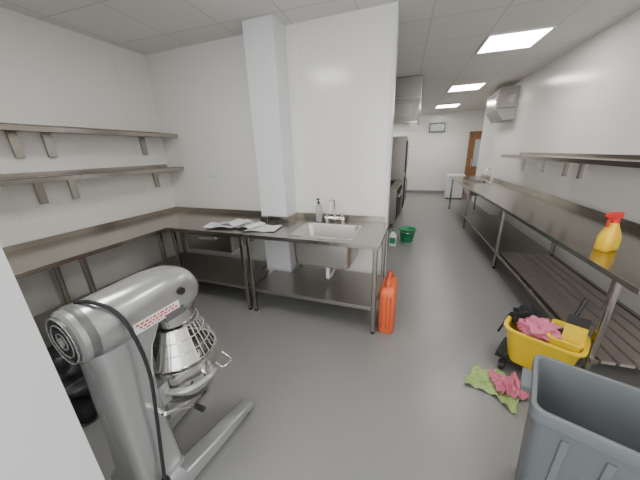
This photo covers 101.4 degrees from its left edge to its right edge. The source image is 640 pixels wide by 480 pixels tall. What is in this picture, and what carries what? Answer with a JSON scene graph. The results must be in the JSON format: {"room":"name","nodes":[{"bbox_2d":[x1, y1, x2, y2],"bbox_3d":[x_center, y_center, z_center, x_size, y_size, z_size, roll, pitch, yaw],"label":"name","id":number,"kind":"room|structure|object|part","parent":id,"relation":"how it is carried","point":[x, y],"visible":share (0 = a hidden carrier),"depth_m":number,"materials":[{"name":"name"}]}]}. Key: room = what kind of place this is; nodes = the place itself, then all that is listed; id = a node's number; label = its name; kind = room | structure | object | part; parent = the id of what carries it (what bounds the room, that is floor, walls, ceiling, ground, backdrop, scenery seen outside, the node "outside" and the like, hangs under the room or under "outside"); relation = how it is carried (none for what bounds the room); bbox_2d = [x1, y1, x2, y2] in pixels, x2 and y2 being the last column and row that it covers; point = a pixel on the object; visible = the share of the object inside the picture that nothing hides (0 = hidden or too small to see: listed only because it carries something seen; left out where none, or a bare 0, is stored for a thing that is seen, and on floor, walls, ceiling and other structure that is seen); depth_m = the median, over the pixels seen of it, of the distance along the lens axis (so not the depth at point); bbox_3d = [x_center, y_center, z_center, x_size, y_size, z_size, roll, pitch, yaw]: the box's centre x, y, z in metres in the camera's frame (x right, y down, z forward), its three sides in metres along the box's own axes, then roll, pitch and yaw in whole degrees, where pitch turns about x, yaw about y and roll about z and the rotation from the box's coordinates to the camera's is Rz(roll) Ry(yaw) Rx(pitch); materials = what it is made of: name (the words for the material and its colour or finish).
{"room":"commercial kitchen","nodes":[
{"label":"commercial kitchen","id":0,"kind":"room"},
{"bbox_2d":[0,245,104,479],"bbox_3d":[-1.957,-0.013,0.933,2.300,2.850,0.298,5,20,19],"label":"wall","id":1,"kind":"structure","parent":0,"point":[42,437],"depth_m":0.76,"materials":[{"name":"white paint"}]},
{"bbox_2d":[0,7,182,316],"bbox_3d":[-3.152,-0.059,1.183,0.120,2.850,6.000,5,20,19],"label":"wall","id":2,"kind":"structure","parent":0,"point":[51,74],"depth_m":2.67,"materials":[{"name":"white paint"}]},
{"bbox_2d":[0,122,177,157],"bbox_3d":[-2.427,-0.910,2.400,0.299,0.285,2.500,5,20,19],"label":"wall shelf","id":3,"kind":"object","parent":2,"relation":"attached to","point":[10,129],"visible":1,"depth_m":2.43,"materials":[{"name":"silver metal"}]},
{"bbox_2d":[0,164,183,203],"bbox_3d":[-2.415,-0.521,2.530,0.299,0.285,2.500,5,20,19],"label":"wall shelf","id":4,"kind":"object","parent":2,"relation":"attached to","point":[36,179],"visible":1,"depth_m":2.57,"materials":[{"name":"silver metal"}]},
{"bbox_2d":[144,2,395,274],"bbox_3d":[-0.691,-0.835,3.260,3.010,2.850,0.140,5,20,19],"label":"wall","id":5,"kind":"structure","parent":0,"point":[340,107],"depth_m":2.92,"materials":[{"name":"white paint"}]},
{"bbox_2d":[207,173,217,179],"bbox_3d":[-1.412,-0.837,3.446,0.150,0.080,0.017,5,20,19],"label":"wall socket","id":6,"kind":"object","parent":5,"relation":"attached to","point":[210,175],"visible":1,"depth_m":3.44,"materials":[{"name":"white plastic"}]},
{"bbox_2d":[385,1,399,271],"bbox_3d":[0.729,-0.713,2.760,0.020,2.850,0.160,5,20,19],"label":"trim","id":7,"kind":"structure","parent":5,"relation":"attached to","point":[397,12],"depth_m":2.53,"materials":[{"name":"white"}]},
{"bbox_2d":[242,14,298,274],"bbox_3d":[-0.503,-0.753,2.997,0.330,2.850,0.250,5,20,19],"label":"wall column","id":8,"kind":"structure","parent":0,"point":[264,37],"depth_m":2.73,"materials":[{"name":"white paint"}]},
{"bbox_2d":[0,0,639,113],"bbox_3d":[1.104,-2.517,3.430,7.800,0.120,14.400,5,20,19],"label":"ceiling","id":9,"kind":"structure","parent":0,"point":[439,41],"depth_m":2.61,"materials":[{"name":"tile"}]},
{"bbox_2d":[393,75,422,131],"bbox_3d":[1.542,-2.912,5.947,1.395,0.740,2.605,5,20,19],"label":"extractor hood","id":10,"kind":"object","parent":9,"relation":"attached to","point":[408,90],"visible":0.45,"depth_m":4.67,"materials":[{"name":"silver metal"}]},
{"bbox_2d":[435,103,460,108],"bbox_3d":[3.819,-4.017,7.853,0.634,0.016,0.634,4,19,17],"label":"ceiling light panel","id":11,"kind":"object","parent":9,"relation":"in","point":[457,104],"depth_m":7.78,"materials":[{"name":"white plastic"}]},
{"bbox_2d":[447,82,486,91],"bbox_3d":[3.061,-3.204,5.503,0.634,0.016,0.634,4,19,17],"label":"ceiling light panel","id":12,"kind":"object","parent":9,"relation":"in","point":[472,86],"depth_m":5.45,"materials":[{"name":"white plastic"}]},
{"bbox_2d":[475,25,556,53],"bbox_3d":[2.302,-2.390,3.153,0.634,0.016,0.634,4,19,17],"label":"ceiling light panel","id":13,"kind":"object","parent":9,"relation":"in","point":[525,38],"depth_m":3.10,"materials":[{"name":"white plastic"}]},
{"bbox_2d":[47,193,639,479],"bbox_3d":[1.194,0.288,4.372,7.800,0.100,14.400,5,20,19],"label":"floor","id":14,"kind":"structure","parent":0,"point":[333,398],"depth_m":2.02,"materials":[{"name":"concrete"}]},
{"bbox_2d":[52,356,96,423],"bbox_3d":[-1.678,0.946,1.851,0.571,0.524,0.596,-2,19,0],"label":"bag","id":15,"kind":"object","parent":14,"relation":"on","point":[71,376],"visible":0.16,"depth_m":1.70,"materials":[{"name":"black plastic"}]},
{"bbox_2d":[2,207,268,347],"bbox_3d":[-1.728,0.416,2.605,1.675,0.960,2.480,5,20,19],"label":"workbench","id":16,"kind":"object","parent":14,"relation":"on","point":[28,258],"depth_m":2.83,"materials":[{"name":"silver metal"}]},
{"bbox_3d":[-1.122,-0.042,3.014,0.590,0.180,0.480,5,20,19],"label":"drawer unit","id":17,"kind":"part","parent":16,"relation":"part of","materials":[{"name":"silver metal"}]},
{"bbox_2d":[204,219,281,231],"bbox_3d":[-0.840,-0.177,2.880,0.872,0.052,0.356,3,19,14],"label":"paper sheets","id":18,"kind":"object","parent":16,"relation":"on","point":[258,226],"visible":1,"depth_m":2.84,"materials":[{"name":"white paper"}]},
{"bbox_2d":[45,266,253,479],"bbox_3d":[-0.824,0.693,1.417,0.492,1.135,0.679,6,20,23],"label":"mixer","id":19,"kind":"object","parent":14,"relation":"on","point":[136,353],"visible":1,"depth_m":1.21,"materials":[{"name":"silver metal"}]},
{"bbox_2d":[241,198,388,333],"bbox_3d":[-0.007,0.166,2.824,1.355,1.190,0.770,5,20,19],"label":"sink","id":20,"kind":"object","parent":14,"relation":"on","point":[333,242],"visible":0.97,"depth_m":2.73,"materials":[{"name":"silver metal"}]},
{"bbox_2d":[316,198,321,221],"bbox_3d":[-0.016,-0.338,2.955,0.068,0.260,0.078,5,20,19],"label":"soap dispenser","id":21,"kind":"object","parent":20,"relation":"on","point":[318,207],"visible":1,"depth_m":2.94,"materials":[{"name":"white plastic"}]},
{"bbox_2d":[378,271,397,333],"bbox_3d":[0.659,0.577,2.534,0.152,0.555,0.326,5,20,19],"label":"jerrycan","id":22,"kind":"object","parent":14,"relation":"on","point":[388,290],"visible":1,"depth_m":2.41,"materials":[{"name":"orange plastic"}]},
{"bbox_2d":[389,229,396,245],"bbox_3d":[1.312,-0.043,4.717,0.120,0.300,0.082,5,20,19],"label":"bottle","id":23,"kind":"object","parent":14,"relation":"on","point":[392,238],"visible":1,"depth_m":4.69,"materials":[{"name":"white plastic"}]},
{"bbox_2d":[388,181,401,227],"bbox_3d":[1.328,-1.167,6.178,1.122,1.500,1.200,5,20,19],"label":"range","id":24,"kind":"object","parent":14,"relation":"on","point":[395,186],"visible":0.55,"depth_m":5.62,"materials":[{"name":"silver metal"}]},
{"bbox_2d":[390,136,409,211],"bbox_3d":[1.768,-1.731,7.108,1.143,1.950,0.900,5,20,19],"label":"refrigerator","id":25,"kind":"object","parent":14,"relation":"on","point":[400,151],"visible":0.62,"depth_m":6.49,"materials":[{"name":"silver metal"}]},
{"bbox_2d":[399,226,415,242],"bbox_3d":[1.641,-0.103,4.943,0.312,0.250,0.312,-10,20,-23],"label":"bucket","id":26,"kind":"object","parent":14,"relation":"on","point":[407,233],"visible":1,"depth_m":4.87,"materials":[{"name":"green plastic"}]},
{"bbox_2d":[444,174,465,198],"bbox_3d":[4.590,-1.839,8.967,0.550,0.800,0.565,5,20,19],"label":"storage chest","id":27,"kind":"object","parent":14,"relation":"on","point":[457,189],"visible":0.79,"depth_m":8.78,"materials":[{"name":"white plastic"}]},
{"bbox_2d":[464,364,519,412],"bbox_3d":[1.274,1.041,1.903,0.328,0.040,0.336,-17,24,-38],"label":"cleaning cloth","id":28,"kind":"object","parent":14,"relation":"on","point":[478,377],"visible":0.75,"depth_m":1.89,"materials":[{"name":"green fabric"}]},
{"bbox_2d":[488,367,528,399],"bbox_3d":[1.349,1.016,1.876,0.214,0.074,0.236,1,19,8],"label":"cleaning cloth","id":29,"kind":"object","parent":28,"relation":"on","point":[511,383],"visible":0.9,"depth_m":1.85,"materials":[{"name":"pink fabric"}]},
{"bbox_2d":[495,298,591,369],"bbox_3d":[1.613,0.696,1.914,0.343,0.666,0.490,-18,24,-39],"label":"bucket","id":30,"kind":"object","parent":14,"relation":"on","point":[529,335],"visible":0.96,"depth_m":1.83,"materials":[{"name":"yellow plastic"}]},
{"bbox_2d":[448,168,639,370],"bbox_3d":[3.045,-0.438,4.330,0.775,1.189,6.500,4,19,17],"label":"workbench","id":31,"kind":"object","parent":14,"relation":"on","point":[558,288],"visible":0.97,"depth_m":2.60,"materials":[{"name":"silver metal"}]},
{"bbox_2d":[593,211,624,251],"bbox_3d":[2.097,-0.061,1.894,0.162,0.280,0.095,-7,19,-14],"label":"spray bottle","id":32,"kind":"object","parent":31,"relation":"on","point":[609,238],"visible":1,"depth_m":1.87,"materials":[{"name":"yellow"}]},
{"bbox_2d":[515,355,639,479],"bbox_3d":[1.152,0.974,1.076,0.635,0.700,0.370,13,24,38],"label":"waste bin","id":33,"kind":"object","parent":14,"relation":"on","point":[581,424],"visible":1,"depth_m":1.09,"materials":[{"name":"grey plastic"}]},
{"bbox_2d":[393,109,485,190],"bbox_3d":[4.472,-3.201,9.813,4.600,2.850,0.150,5,20,19],"label":"wall","id":34,"kind":"structure","parent":0,"point":[432,156],"depth_m":9.71,"materials":[{"name":"white paint"}]},
{"bbox_2d":[405,190,444,192],"bbox_3d":[4.416,-1.878,10.202,4.250,0.100,0.015,5,20,19],"label":"baseboard","id":35,"kind":"structure","parent":34,"relation":"attached to","point":[407,191],"depth_m":10.30,"materials":[{"name":"grey plastic"}]},
{"bbox_2d":[429,122,445,132],"bbox_3d":[4.229,-4.059,9.455,0.540,0.320,0.121,5,20,19],"label":"insect killer","id":36,"kind":"object","parent":34,"relation":"attached to","point":[433,127],"visible":1,"depth_m":9.41,"materials":[{"name":"grey"}]},
{"bbox_2d":[462,131,481,193],"bbox_3d":[5.765,-2.715,9.313,1.040,2.170,0.122,5,20,19],"label":"door","id":37,"kind":"structure","parent":34,"relation":"in","point":[474,142],"depth_m":9.31,"materials":[{"name":"brown wood"}]},
{"bbox_2d":[472,9,639,314],"bbox_3d":[2.914,-0.591,2.190,0.130,2.850,11.850,4,19,17],"label":"wall","id":38,"kind":"structure","parent":0,"point":[586,100],"depth_m":3.21,"materials":[{"name":"white paint"}]},
{"bbox_2d":[471,201,488,214],"bbox_3d":[2.901,0.691,2.693,0.015,0.100,11.750,4,19,17],"label":"baseboard","id":39,"kind":"structure","parent":38,"relation":"attached to","point":[477,207],"depth_m":7.03,"materials":[{"name":"grey plastic"}]},
{"bbox_2d":[486,85,520,122],"bbox_3d":[3.796,-2.813,5.502,0.368,0.600,0.756,4,19,17],"label":"extractor hood","id":40,"kind":"object","parent":38,"relation":"attached to","point":[502,104],"visible":1,"depth_m":5.20,"materials":[{"name":"silver metal"}]},
{"bbox_2d":[501,152,639,178],"bbox_3d":[2.950,-0.833,3.007,0.299,0.285,4.300,4,19,17],"label":"wall shelf","id":41,"kind":"object","parent":38,"relation":"attached to","point":[632,161],"visible":1,"depth_m":3.03,"materials":[{"name":"silver metal"}]}
]}

